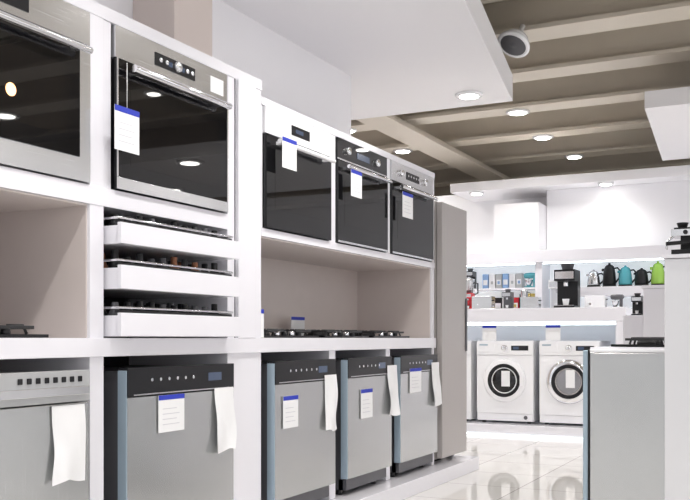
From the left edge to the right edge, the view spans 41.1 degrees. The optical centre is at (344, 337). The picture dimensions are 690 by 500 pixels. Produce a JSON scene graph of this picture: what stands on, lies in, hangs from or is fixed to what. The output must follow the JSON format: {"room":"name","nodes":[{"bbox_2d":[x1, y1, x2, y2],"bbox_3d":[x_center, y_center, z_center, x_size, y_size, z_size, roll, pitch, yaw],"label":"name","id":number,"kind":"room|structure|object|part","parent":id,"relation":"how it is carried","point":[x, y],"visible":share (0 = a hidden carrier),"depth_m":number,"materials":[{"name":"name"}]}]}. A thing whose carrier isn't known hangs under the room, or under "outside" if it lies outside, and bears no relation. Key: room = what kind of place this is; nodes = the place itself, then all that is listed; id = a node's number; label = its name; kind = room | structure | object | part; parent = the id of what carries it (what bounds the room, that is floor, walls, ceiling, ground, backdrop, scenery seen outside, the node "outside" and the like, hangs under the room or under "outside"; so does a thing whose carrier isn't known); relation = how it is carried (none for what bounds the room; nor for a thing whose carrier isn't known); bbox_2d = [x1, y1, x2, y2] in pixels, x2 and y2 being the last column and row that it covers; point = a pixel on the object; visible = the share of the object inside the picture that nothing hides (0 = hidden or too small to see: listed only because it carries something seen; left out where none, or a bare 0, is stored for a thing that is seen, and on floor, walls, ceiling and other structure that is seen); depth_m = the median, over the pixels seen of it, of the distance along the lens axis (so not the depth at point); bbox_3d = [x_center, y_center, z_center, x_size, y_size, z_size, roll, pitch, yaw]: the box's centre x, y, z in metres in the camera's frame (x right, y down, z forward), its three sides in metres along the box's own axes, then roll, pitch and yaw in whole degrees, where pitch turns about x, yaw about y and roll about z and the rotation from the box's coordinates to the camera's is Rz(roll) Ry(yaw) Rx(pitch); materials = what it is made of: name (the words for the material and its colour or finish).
{"room":"appliance store","nodes":[
{"label":"appliance store","id":0,"kind":"room"},
{"bbox_2d":[133,0,211,56],"bbox_3d":[-0.865,-1.590,4.636,0.255,0.660,0.320,0,0,27],"label":"pilaster","id":1,"kind":"object","parent":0,"point":[189,22],"visible":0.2,"depth_m":4.52,"materials":[{"name":"beige paint"}]},
{"bbox_2d":[93,0,350,135],"bbox_3d":[-2.102,-0.460,2.756,0.275,2.920,9.050,0,0,27],"label":"wall","id":2,"kind":"structure","parent":0,"point":[292,77],"depth_m":5.82,"materials":[{"name":"paint"}]},
{"bbox_2d":[220,0,512,119],"bbox_3d":[-1.927,-2.025,3.356,5.550,0.210,10.280,0,0,27],"label":"ceiling","id":3,"kind":"structure","parent":0,"point":[399,57],"depth_m":6.10,"materials":[{"name":"white paint"}]},
{"bbox_2d":[455,91,482,99],"bbox_3d":[0.975,-1.907,7.238,0.213,0.022,0.212,0,0,27],"label":"recessed light","id":4,"kind":"object","parent":3,"relation":"in","point":[465,95],"depth_m":7.19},
{"bbox_2d":[393,148,412,153],"bbox_3d":[0.738,-2.387,11.762,0.250,0.022,0.250,0,0,27],"label":"ceiling spotlight","id":5,"kind":"object","parent":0,"point":[402,150],"depth_m":11.72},
{"bbox_2d":[357,115,511,180],"bbox_3d":[1.386,-2.340,11.773,0.350,0.120,7.700,0,0,27],"label":"girder","id":6,"kind":"object","parent":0,"point":[393,126],"depth_m":11.00,"materials":[{"name":"beige wood"}]},
{"bbox_2d":[434,186,453,195],"bbox_3d":[6.283,-0.875,13.685,11.000,3.750,0.100,0,0,27],"label":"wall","id":7,"kind":"structure","parent":0,"point":[438,191],"depth_m":15.93,"materials":[{"name":"paint"}]},
{"bbox_2d":[434,195,546,252],"bbox_3d":[4.673,-0.435,10.465,11.000,2.870,0.100,0,0,27],"label":"wall","id":8,"kind":"structure","parent":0,"point":[480,215],"depth_m":11.87,"materials":[{"name":"paint"}]},
{"bbox_2d":[481,0,501,3],"bbox_3d":[2.326,-2.560,5.769,11.000,0.320,0.300,0,0,27],"label":"ceiling beam","id":9,"kind":"structure","parent":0,"point":[482,1],"depth_m":6.56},
{"bbox_2d":[404,434,582,499],"bbox_3d":[2.236,1.050,5.590,11.000,0.100,18.000,0,0,27],"label":"floor","id":10,"kind":"structure","parent":0,"point":[510,468],"depth_m":6.84,"materials":[{"name":"tile"}]},
{"bbox_2d":[0,370,89,499],"bbox_3d":[-1.334,0.507,3.138,0.608,0.785,0.700,0,0,27],"label":"built-in dishwasher","id":11,"kind":"object","parent":10,"relation":"on","point":[27,399],"visible":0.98,"depth_m":3.09,"materials":[{"name":"grey metal"}]},
{"bbox_2d":[52,404,85,485],"bbox_3d":[-0.957,0.371,3.214,0.029,0.273,0.177,0,0,27],"label":"instruction sheet","id":12,"kind":"object","parent":11,"relation":"attached to","point":[68,421],"visible":1,"depth_m":3.21,"materials":[{"name":"white paper"}]},
{"bbox_2d":[104,363,233,499],"bbox_3d":[-0.929,0.507,3.967,0.591,0.785,0.735,0,0,27],"label":"built-in dishwasher","id":13,"kind":"object","parent":10,"relation":"on","point":[141,462],"visible":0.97,"depth_m":3.72,"materials":[{"name":"grey metal"}]},
{"bbox_2d":[158,393,184,432],"bbox_3d":[-0.706,0.305,3.746,0.003,0.150,0.170,0,0,27],"label":"price tag","id":14,"kind":"object","parent":13,"relation":"attached to","point":[170,407],"visible":1,"depth_m":3.74,"materials":[{"name":"white paper"}]},
{"bbox_2d":[214,387,236,453],"bbox_3d":[-0.526,0.364,4.079,0.026,0.288,0.166,0,0,27],"label":"instruction sheet","id":15,"kind":"object","parent":13,"relation":"attached to","point":[224,400],"visible":1,"depth_m":4.09,"materials":[{"name":"white paper"}]},
{"bbox_2d":[0,0,435,499],"bbox_3d":[-0.581,-0.175,4.704,0.674,2.150,4.395,0,0,27],"label":"shelving unit","id":16,"kind":"object","parent":10,"relation":"on","point":[52,228],"depth_m":3.95,"materials":[{"name":"white"}]},
{"bbox_2d":[0,324,48,337],"bbox_3d":[-1.362,-0.025,3.113,0.420,0.048,0.550,0,0,27],"label":"gas hob","id":17,"kind":"object","parent":16,"relation":"in","point":[5,332],"visible":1,"depth_m":3.15,"materials":[{"name":"black glass"}]},
{"bbox_2d":[0,0,92,182],"bbox_3d":[-1.315,-0.882,3.148,0.591,0.625,0.755,0,0,27],"label":"built-in oven","id":18,"kind":"object","parent":16,"relation":"in","point":[45,49],"visible":0.99,"depth_m":3.17,"materials":[{"name":"grey"}]},
{"bbox_2d":[111,24,232,212],"bbox_3d":[-0.914,-0.882,3.948,0.594,0.625,0.755,0,0,27],"label":"built-in oven","id":19,"kind":"object","parent":16,"relation":"in","point":[181,102],"visible":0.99,"depth_m":3.79,"materials":[{"name":"grey"}]},
{"bbox_2d":[114,104,139,154],"bbox_3d":[-0.820,-0.868,3.462,0.003,0.335,0.140,0,0,27],"label":"price tag","id":20,"kind":"object","parent":19,"relation":"attached to","point":[126,120],"visible":1,"depth_m":3.46,"materials":[{"name":"white paper"}]},
{"bbox_3d":[-0.912,-0.263,3.928,0.575,0.155,0.810,0,0,27],"label":"pull-out drawer","id":21,"kind":"part","parent":16,"relation":"part of","materials":[{"name":"white wood"}]},
{"bbox_3d":[-0.912,-0.080,3.928,0.575,0.149,0.810,0,0,27],"label":"pull-out drawer","id":22,"kind":"part","parent":16,"relation":"part of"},
{"bbox_3d":[-0.912,-0.422,3.928,0.575,0.134,0.810,0,0,27],"label":"pull-out drawer","id":23,"kind":"part","parent":16,"relation":"part of","materials":[{"name":"white wood"}]},
{"bbox_2d":[261,309,263,337],"bbox_3d":[-0.434,-0.072,4.527,0.034,0.140,0.080,0,0,27],"label":"price tag","id":24,"kind":"object","parent":16,"relation":"attached to","point":[262,310],"visible":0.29,"depth_m":4.54,"materials":[{"name":"white paper"}]},
{"bbox_2d":[264,328,318,337],"bbox_3d":[-0.461,-0.025,4.915,0.420,0.048,0.580,0,0,27],"label":"gas hob","id":25,"kind":"object","parent":16,"relation":"in","point":[292,333],"visible":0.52,"depth_m":4.81,"materials":[{"name":"black glass"}]},
{"bbox_2d":[291,317,304,335],"bbox_3d":[-0.309,-0.067,5.784,0.034,0.130,0.170,0,0,27],"label":"price tag","id":26,"kind":"object","parent":16,"relation":"attached to","point":[296,322],"visible":0.55,"depth_m":5.78,"materials":[{"name":"white paper"}]},
{"bbox_2d":[262,106,335,240],"bbox_3d":[-0.443,-0.835,4.892,0.591,0.590,0.685,0,0,27],"label":"built-in oven","id":27,"kind":"object","parent":16,"relation":"in","point":[293,202],"visible":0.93,"depth_m":4.74,"materials":[{"name":"grey glass"}]},
{"bbox_2d":[282,136,296,171],"bbox_3d":[-0.274,-0.910,4.553,0.003,0.150,0.140,0,0,27],"label":"price tag","id":28,"kind":"object","parent":27,"relation":"attached to","point":[289,147],"visible":1,"depth_m":4.55,"materials":[{"name":"white paper"}]},
{"bbox_2d":[270,329,368,337],"bbox_3d":[-0.170,-0.025,5.496,0.420,0.048,0.580,0,0,27],"label":"gas hob","id":29,"kind":"object","parent":16,"relation":"in","point":[323,333],"visible":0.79,"depth_m":5.33,"materials":[{"name":"black glass"}]},
{"bbox_2d":[335,137,392,251],"bbox_3d":[-0.099,-0.835,5.581,0.591,0.590,0.685,0,0,27],"label":"built-in oven","id":30,"kind":"object","parent":16,"relation":"in","point":[361,223],"visible":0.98,"depth_m":5.44,"materials":[{"name":"grey glass"}]},
{"bbox_2d":[351,169,361,198],"bbox_3d":[0.066,-0.875,5.233,0.003,0.150,0.140,0,0,27],"label":"price tag","id":31,"kind":"object","parent":30,"relation":"attached to","point":[356,177],"visible":1,"depth_m":5.23,"materials":[{"name":"white paper"}]},
{"bbox_2d":[342,330,409,337],"bbox_3d":[0.121,-0.025,6.078,0.420,0.048,0.580,0,0,27],"label":"gas hob","id":32,"kind":"object","parent":16,"relation":"in","point":[371,333],"visible":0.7,"depth_m":5.91,"materials":[{"name":"black glass"}]},
{"bbox_2d":[390,160,437,261],"bbox_3d":[0.249,-0.835,6.276,0.591,0.590,0.720,0,0,27],"label":"built-in oven","id":33,"kind":"object","parent":16,"relation":"in","point":[409,238],"visible":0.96,"depth_m":6.14,"materials":[{"name":"grey glass"}]},
{"bbox_2d":[402,191,412,219],"bbox_3d":[0.403,-0.850,5.908,0.003,0.160,0.170,0,0,27],"label":"price tag","id":34,"kind":"object","parent":33,"relation":"attached to","point":[407,199],"visible":1,"depth_m":5.90,"materials":[{"name":"white paper"}]},
{"bbox_2d":[261,359,335,499],"bbox_3d":[-0.458,0.507,4.908,0.591,0.785,0.650,0,0,27],"label":"built-in dishwasher","id":35,"kind":"object","parent":10,"relation":"on","point":[298,463],"visible":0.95,"depth_m":4.69,"materials":[{"name":"grey metal"}]},
{"bbox_2d":[283,395,297,428],"bbox_3d":[-0.272,0.370,4.614,0.003,0.160,0.150,0,0,27],"label":"price tag","id":36,"kind":"object","parent":35,"relation":"attached to","point":[290,403],"visible":1,"depth_m":4.61,"materials":[{"name":"white paper"}]},
{"bbox_2d":[325,374,337,430],"bbox_3d":[-0.067,0.354,4.994,0.029,0.308,0.155,0,0,27],"label":"instruction sheet","id":37,"kind":"object","parent":35,"relation":"attached to","point":[331,388],"visible":1,"depth_m":4.99,"materials":[{"name":"white paper"}]},
{"bbox_2d":[335,356,391,494],"bbox_3d":[-0.107,0.507,5.610,0.591,0.785,0.620,0,0,27],"label":"built-in dishwasher","id":38,"kind":"object","parent":10,"relation":"on","point":[363,447],"visible":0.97,"depth_m":5.37,"materials":[{"name":"grey metal"}]},
{"bbox_2d":[361,388,372,418],"bbox_3d":[0.128,0.385,5.414,0.003,0.170,0.160,0,0,27],"label":"price tag","id":39,"kind":"object","parent":38,"relation":"attached to","point":[366,394],"visible":1,"depth_m":5.41,"materials":[{"name":"white paper"}]},
{"bbox_2d":[387,365,400,415],"bbox_3d":[0.307,0.329,5.743,0.029,0.318,0.165,0,0,27],"label":"instruction sheet","id":40,"kind":"object","parent":38,"relation":"attached to","point":[391,369],"visible":1,"depth_m":5.76,"materials":[{"name":"white paper"}]},
{"bbox_2d":[320,455,478,499],"bbox_3d":[-0.423,0.951,4.946,0.740,0.098,4.970,0,0,27],"label":"plinth","id":41,"kind":"object","parent":10,"relation":"on","point":[406,484],"visible":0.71,"depth_m":5.97,"materials":[{"name":"white laminate"}]},
{"bbox_2d":[390,354,437,476],"bbox_3d":[0.242,0.507,6.308,0.591,0.785,0.660,0,0,27],"label":"built-in dishwasher","id":42,"kind":"object","parent":10,"relation":"on","point":[414,431],"visible":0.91,"depth_m":6.10,"materials":[{"name":"grey metal"}]},
{"bbox_2d":[410,368,421,392],"bbox_3d":[0.468,0.280,6.094,0.003,0.160,0.200,0,0,27],"label":"price tag","id":43,"kind":"object","parent":42,"relation":"attached to","point":[415,373],"visible":1,"depth_m":6.09,"materials":[{"name":"white paper"}]},
{"bbox_2d":[431,362,441,405],"bbox_3d":[0.643,0.324,6.418,0.025,0.308,0.163,0,0,27],"label":"instruction sheet","id":44,"kind":"object","parent":42,"relation":"attached to","point":[435,365],"visible":1,"depth_m":6.43,"materials":[{"name":"white paper"}]},
{"bbox_2d":[434,201,466,459],"bbox_3d":[0.530,-0.040,6.930,0.650,1.880,0.530,0,0,27],"label":"wall panel","id":45,"kind":"object","parent":10,"relation":"on","point":[450,222],"visible":0.39,"depth_m":6.70,"materials":[{"name":"grey paint"}]},
{"bbox_2d":[467,418,582,439],"bbox_3d":[1.625,0.941,10.136,3.040,0.118,1.415,0,0,27],"label":"display platform","id":46,"kind":"object","parent":10,"relation":"on","point":[537,429],"visible":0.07,"depth_m":9.31,"materials":[{"name":"white laminate"}]},
{"bbox_2d":[467,341,476,420],"bbox_3d":[1.175,0.455,10.065,0.600,0.852,0.624,0,0,27],"label":"washing machine","id":47,"kind":"object","parent":46,"relation":"on","point":[471,345],"visible":0.05,"depth_m":9.75,"materials":[{"name":"white metal"}]},
{"bbox_2d":[477,341,539,423],"bbox_3d":[1.771,0.455,9.767,0.600,0.852,0.624,0,0,27],"label":"washing machine","id":48,"kind":"object","parent":46,"relation":"on","point":[507,371],"visible":0.98,"depth_m":9.51,"materials":[{"name":"white metal"}]},
{"bbox_2d":[482,325,496,340],"bbox_3d":[1.517,-0.053,9.642,0.150,0.160,0.034,0,0,27],"label":"price tag","id":49,"kind":"object","parent":48,"relation":"on","point":[488,331],"visible":1,"depth_m":9.63,"materials":[{"name":"white paper"}]},
{"bbox_2d":[467,307,631,345],"bbox_3d":[1.659,0.287,10.205,3.040,1.185,1.260,0,0,27],"label":"countertop","id":50,"kind":"structure","parent":46,"relation":"on","point":[577,323],"depth_m":9.65,"materials":[{"name":"white laminate"}]},
{"bbox_2d":[467,290,474,308],"bbox_3d":[1.369,-0.418,10.183,0.100,0.225,0.130,0,0,27],"label":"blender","id":51,"kind":"object","parent":50,"relation":"on","point":[469,294],"visible":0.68,"depth_m":10.18,"materials":[{"name":"red plastic"}]},
{"bbox_2d":[467,277,478,294],"bbox_3d":[1.415,-0.501,10.458,0.171,0.390,0.150,0,0,-10],"label":"blender","id":52,"kind":"object","parent":50,"relation":"on","point":[470,282],"visible":0.45,"depth_m":10.40,"materials":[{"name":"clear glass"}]},
{"bbox_2d":[472,296,494,308],"bbox_3d":[1.510,-0.379,9.978,0.238,0.146,0.137,0,0,27],"label":"toaster","id":53,"kind":"object","parent":50,"relation":"on","point":[478,302],"visible":0.93,"depth_m":9.92,"materials":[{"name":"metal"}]},
{"bbox_2d":[495,297,518,308],"bbox_3d":[1.837,-0.386,10.662,0.390,0.160,0.123,0,0,27],"label":"accessories","id":54,"kind":"object","parent":50,"relation":"on","point":[498,301],"visible":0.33,"depth_m":10.61,"materials":[{"name":"brown"}]},
{"bbox_2d":[501,289,513,308],"bbox_3d":[1.762,-0.418,9.964,0.100,0.225,0.130,0,0,27],"label":"coffee machine","id":55,"kind":"object","parent":50,"relation":"on","point":[508,297],"visible":0.92,"depth_m":9.96,"materials":[{"name":"grey"}]},
{"bbox_2d":[520,289,530,296],"bbox_3d":[1.961,-0.423,10.037,0.103,0.234,0.090,0,0,-10],"label":"mug","id":56,"kind":"object","parent":50,"relation":"on","point":[524,293],"visible":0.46,"depth_m":10.00,"materials":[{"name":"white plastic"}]},
{"bbox_2d":[519,293,534,307],"bbox_3d":[2.106,-0.406,10.528,0.190,0.200,0.123,0,0,27],"label":"accessories","id":57,"kind":"object","parent":50,"relation":"on","point":[532,294],"visible":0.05,"depth_m":10.47,"materials":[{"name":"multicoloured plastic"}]},
{"bbox_2d":[520,297,541,307],"bbox_3d":[1.974,-0.370,9.746,0.210,0.129,0.121,0,0,27],"label":"toaster","id":58,"kind":"object","parent":50,"relation":"on","point":[525,302],"visible":0.89,"depth_m":9.70,"materials":[{"name":"metal"}]},
{"bbox_2d":[548,280,556,307],"bbox_3d":[2.397,-0.508,10.317,0.180,0.405,0.234,0,0,27],"label":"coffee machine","id":59,"kind":"object","parent":50,"relation":"on","point":[552,284],"visible":0.21,"depth_m":10.35,"materials":[{"name":"white plastic"}]},
{"bbox_2d":[554,263,579,307],"bbox_3d":[2.348,-0.549,9.727,0.216,0.486,0.281,0,0,27],"label":"coffee machine","id":60,"kind":"object","parent":50,"relation":"on","point":[567,279],"visible":0.98,"depth_m":9.71,"materials":[{"name":"black plastic"}]},
{"bbox_2d":[585,295,607,306],"bbox_3d":[2.623,-0.375,9.589,0.224,0.138,0.129,0,0,27],"label":"toaster","id":61,"kind":"object","parent":50,"relation":"on","point":[590,300],"visible":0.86,"depth_m":9.53,"materials":[{"name":"white plastic"}]},
{"bbox_2d":[610,294,623,306],"bbox_3d":[2.797,-0.378,9.446,0.135,0.144,0.080,0,0,27],"label":"stand mixer","id":62,"kind":"object","parent":50,"relation":"on","point":[620,297],"visible":0.97,"depth_m":9.42,"materials":[{"name":"grey metal"}]},
{"bbox_2d":[539,341,609,423],"bbox_3d":[2.365,0.455,9.470,0.600,0.852,0.624,0,0,27],"label":"washing machine","id":63,"kind":"object","parent":46,"relation":"on","point":[560,362],"visible":0.7,"depth_m":9.25,"materials":[{"name":"white metal"}]},
{"bbox_2d":[546,325,560,340],"bbox_3d":[2.117,-0.053,9.343,0.150,0.160,0.034,0,0,27],"label":"price tag","id":64,"kind":"object","parent":63,"relation":"on","point":[553,332],"visible":1,"depth_m":9.33,"materials":[{"name":"white paper"}]},
{"bbox_2d":[467,245,680,307],"bbox_3d":[3.100,0.013,10.002,5.800,1.975,0.425,0,0,27],"label":"shelving","id":65,"kind":"object","parent":10,"relation":"on","point":[543,263],"visible":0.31,"depth_m":10.25,"materials":[{"name":"white"}]},
{"bbox_2d":[467,268,476,288],"bbox_3d":[1.471,-0.695,10.814,0.110,0.248,0.143,0,0,27],"label":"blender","id":66,"kind":"object","parent":65,"relation":"on","point":[472,274],"visible":0.47,"depth_m":10.79,"materials":[{"name":"black plastic"}]},
{"bbox_2d":[482,273,524,288],"bbox_3d":[1.837,-0.656,10.662,0.470,0.170,0.123,0,0,27],"label":"accessories","id":67,"kind":"object","parent":65,"relation":"on","point":[511,280],"visible":0.92,"depth_m":10.60,"materials":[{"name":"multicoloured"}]},
{"bbox_2d":[524,273,534,287],"bbox_3d":[2.117,-0.657,10.457,0.162,0.173,0.096,0,0,27],"label":"box","id":68,"kind":"object","parent":65,"relation":"on","point":[528,276],"visible":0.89,"depth_m":10.44,"materials":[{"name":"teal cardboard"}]},
{"bbox_2d":[586,269,602,286],"bbox_3d":[2.762,-0.657,10.176,0.173,0.202,0.150,0,0,-10],"label":"electric kettle","id":69,"kind":"object","parent":65,"relation":"on","point":[593,279],"visible":0.91,"depth_m":10.12,"materials":[{"name":"silver metal"}]},
{"bbox_2d":[602,263,619,286],"bbox_3d":[2.914,-0.691,10.100,0.173,0.269,0.150,0,0,-10],"label":"electric kettle","id":70,"kind":"object","parent":65,"relation":"on","point":[609,275],"visible":0.91,"depth_m":10.04,"materials":[{"name":"black plastic"}]},
{"bbox_2d":[617,265,635,285],"bbox_3d":[3.066,-0.674,10.024,0.173,0.236,0.150,0,0,-10],"label":"electric kettle","id":71,"kind":"object","parent":65,"relation":"on","point":[625,276],"visible":0.94,"depth_m":9.97,"materials":[{"name":"teal plastic"}]},
{"bbox_2d":[633,268,651,285],"bbox_3d":[3.218,-0.657,9.948,0.173,0.202,0.150,0,0,-10],"label":"electric kettle","id":72,"kind":"object","parent":65,"relation":"on","point":[641,276],"visible":0.94,"depth_m":9.89,"materials":[{"name":"black plastic"}]},
{"bbox_2d":[650,261,664,284],"bbox_3d":[3.370,-0.691,9.872,0.173,0.269,0.150,0,0,-10],"label":"electric kettle","id":73,"kind":"object","parent":65,"relation":"on","point":[658,274],"visible":0.83,"depth_m":9.82,"materials":[{"name":"green plastic"}]},
{"bbox_2d":[583,349,664,499],"bbox_3d":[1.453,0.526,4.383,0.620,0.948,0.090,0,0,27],"label":"built-in dishwasher","id":74,"kind":"object","parent":10,"relation":"on","point":[624,392],"visible":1,"depth_m":4.40,"materials":[{"name":"metal"}]},
{"bbox_2d":[590,346,664,352],"bbox_3d":[2.315,0.522,4.351,2.150,0.955,0.645,0,0,27],"label":"countertop","id":75,"kind":"structure","parent":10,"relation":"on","point":[605,347],"depth_m":4.47,"materials":[{"name":"white laminate"}]},
{"bbox_2d":[611,337,664,346],"bbox_3d":[1.675,0.019,4.647,0.560,0.048,0.490,0,0,27],"label":"gas hob","id":76,"kind":"object","parent":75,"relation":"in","point":[641,341],"visible":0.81,"depth_m":4.52,"materials":[{"name":"black glass"}]},
{"bbox_2d":[623,285,664,343],"bbox_3d":[3.144,0.307,6.534,2.220,1.385,0.540,0,0,27],"label":"plinth","id":77,"kind":"object","parent":10,"relation":"on","point":[651,323],"visible":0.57,"depth_m":6.71,"materials":[{"name":"white paint"}]},
{"bbox_2d":[631,293,642,314],"bbox_3d":[2.223,-0.257,6.994,0.076,0.171,0.099,0,0,27],"label":"coffee machine","id":78,"kind":"object","parent":77,"relation":"on","point":[637,300],"visible":0.91,"depth_m":6.99,"materials":[{"name":"black plastic"}]},
{"bbox_2d":[662,254,689,499],"bbox_3d":[2.232,0.315,3.759,1.770,1.370,0.160,0,0,27],"label":"wall","id":79,"kind":"structure","parent":10,"relation":"on","point":[677,266],"depth_m":4.07,"materials":[{"name":"white paint"}]},
{"bbox_2d":[665,222,689,253],"bbox_3d":[1.561,-0.443,4.078,0.255,0.144,0.168,0,0,27],"label":"espresso machine","id":80,"kind":"object","parent":79,"relation":"on","point":[682,232],"visible":1,"depth_m":4.06,"materials":[{"name":"black plastic"}]},
{"bbox_2d":[351,100,650,152],"bbox_3d":[4.383,-2.560,9.883,11.000,0.320,0.300,0,0,27],"label":"ceiling beam","id":81,"kind":"structure","parent":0,"point":[631,115],"depth_m":10.91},
{"bbox_2d":[351,61,689,131],"bbox_3d":[3.801,-2.560,8.721,11.000,0.320,0.300,0,0,27],"label":"ceiling beam","id":82,"kind":"structure","parent":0,"point":[629,84],"depth_m":9.39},
{"bbox_2d":[506,109,529,115],"bbox_3d":[1.829,-2.387,9.740,0.250,0.022,0.250,0,0,27],"label":"ceiling spotlight","id":83,"kind":"object","parent":82,"relation":"in","point":[513,112],"depth_m":9.70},
{"bbox_2d":[390,128,658,170],"bbox_3d":[5.009,-2.560,11.136,11.000,0.320,0.300,0,0,27],"label":"ceiling beam","id":84,"kind":"structure","parent":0,"point":[634,140],"depth_m":12.21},
{"bbox_2d":[532,134,553,139],"bbox_3d":[2.357,-2.387,10.952,0.250,0.022,0.250,0,0,27],"label":"ceiling spotlight","id":85,"kind":"object","parent":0,"point":[542,136],"depth_m":10.90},
{"bbox_2d":[431,151,689,186],"bbox_3d":[5.635,-2.560,12.388,11.000,0.320,0.300,0,0,27],"label":"ceiling beam","id":86,"kind":"structure","parent":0,"point":[641,160],"depth_m":13.48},
{"bbox_2d":[450,165,689,251],"bbox_3d":[5.423,-1.425,9.559,8.850,0.890,0.850,0,0,27],"label":"wall","id":87,"kind":"structure","parent":0,"point":[642,207],"depth_m":10.70,"materials":[{"name":"white paint"}]},
{"bbox_2d":[469,191,483,194],"bbox_3d":[1.588,-1.747,11.113,0.175,0.022,0.175,0,0,27],"label":"ceiling spotlight","id":88,"kind":"object","parent":87,"relation":"attached to","point":[473,192],"visible":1,"depth_m":11.06,"materials":[{"name":"white"}]},
{"bbox_2d":[598,182,613,185],"bbox_3d":[2.956,-1.747,10.429,0.175,0.022,0.175,0,0,27],"label":"ceiling spotlight","id":89,"kind":"object","parent":87,"relation":"attached to","point":[599,183],"visible":1,"depth_m":10.38,"materials":[{"name":"white"}]},
{"bbox_2d":[565,154,583,158],"bbox_3d":[3.023,-2.387,12.128,0.250,0.022,0.250,0,0,27],"label":"ceiling spotlight","id":90,"kind":"object","parent":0,"point":[573,156],"depth_m":12.06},
{"bbox_2d":[482,0,689,41],"bbox_3d":[2.773,-2.560,6.663,11.000,0.320,0.300,0,0,27],"label":"ceiling beam","id":91,"kind":"structure","parent":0,"point":[542,19],"depth_m":7.11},
{"bbox_2d":[497,24,529,57],"bbox_3d":[1.317,-2.301,7.010,0.260,0.221,0.260,16,-25,26],"label":"ceiling speaker","id":92,"kind":"object","parent":91,"relation":"attached to","point":[513,42],"depth_m":6.95},
{"bbox_2d":[503,19,689,82],"bbox_3d":[3.265,-2.560,7.647,11.000,0.320,0.300,0,0,27],"label":"ceiling beam","id":93,"kind":"structure","parent":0,"point":[667,42],"depth_m":8.08,"materials":[{"name":"beige wood"}]},
{"bbox_2d":[645,86,689,160],"bbox_3d":[5.745,-1.990,7.442,6.380,0.140,2.450,0,0,27],"label":"ceiling","id":94,"kind":"structure","parent":0,"point":[667,110],"depth_m":8.09,"materials":[{"name":"white paint"}]}
]}

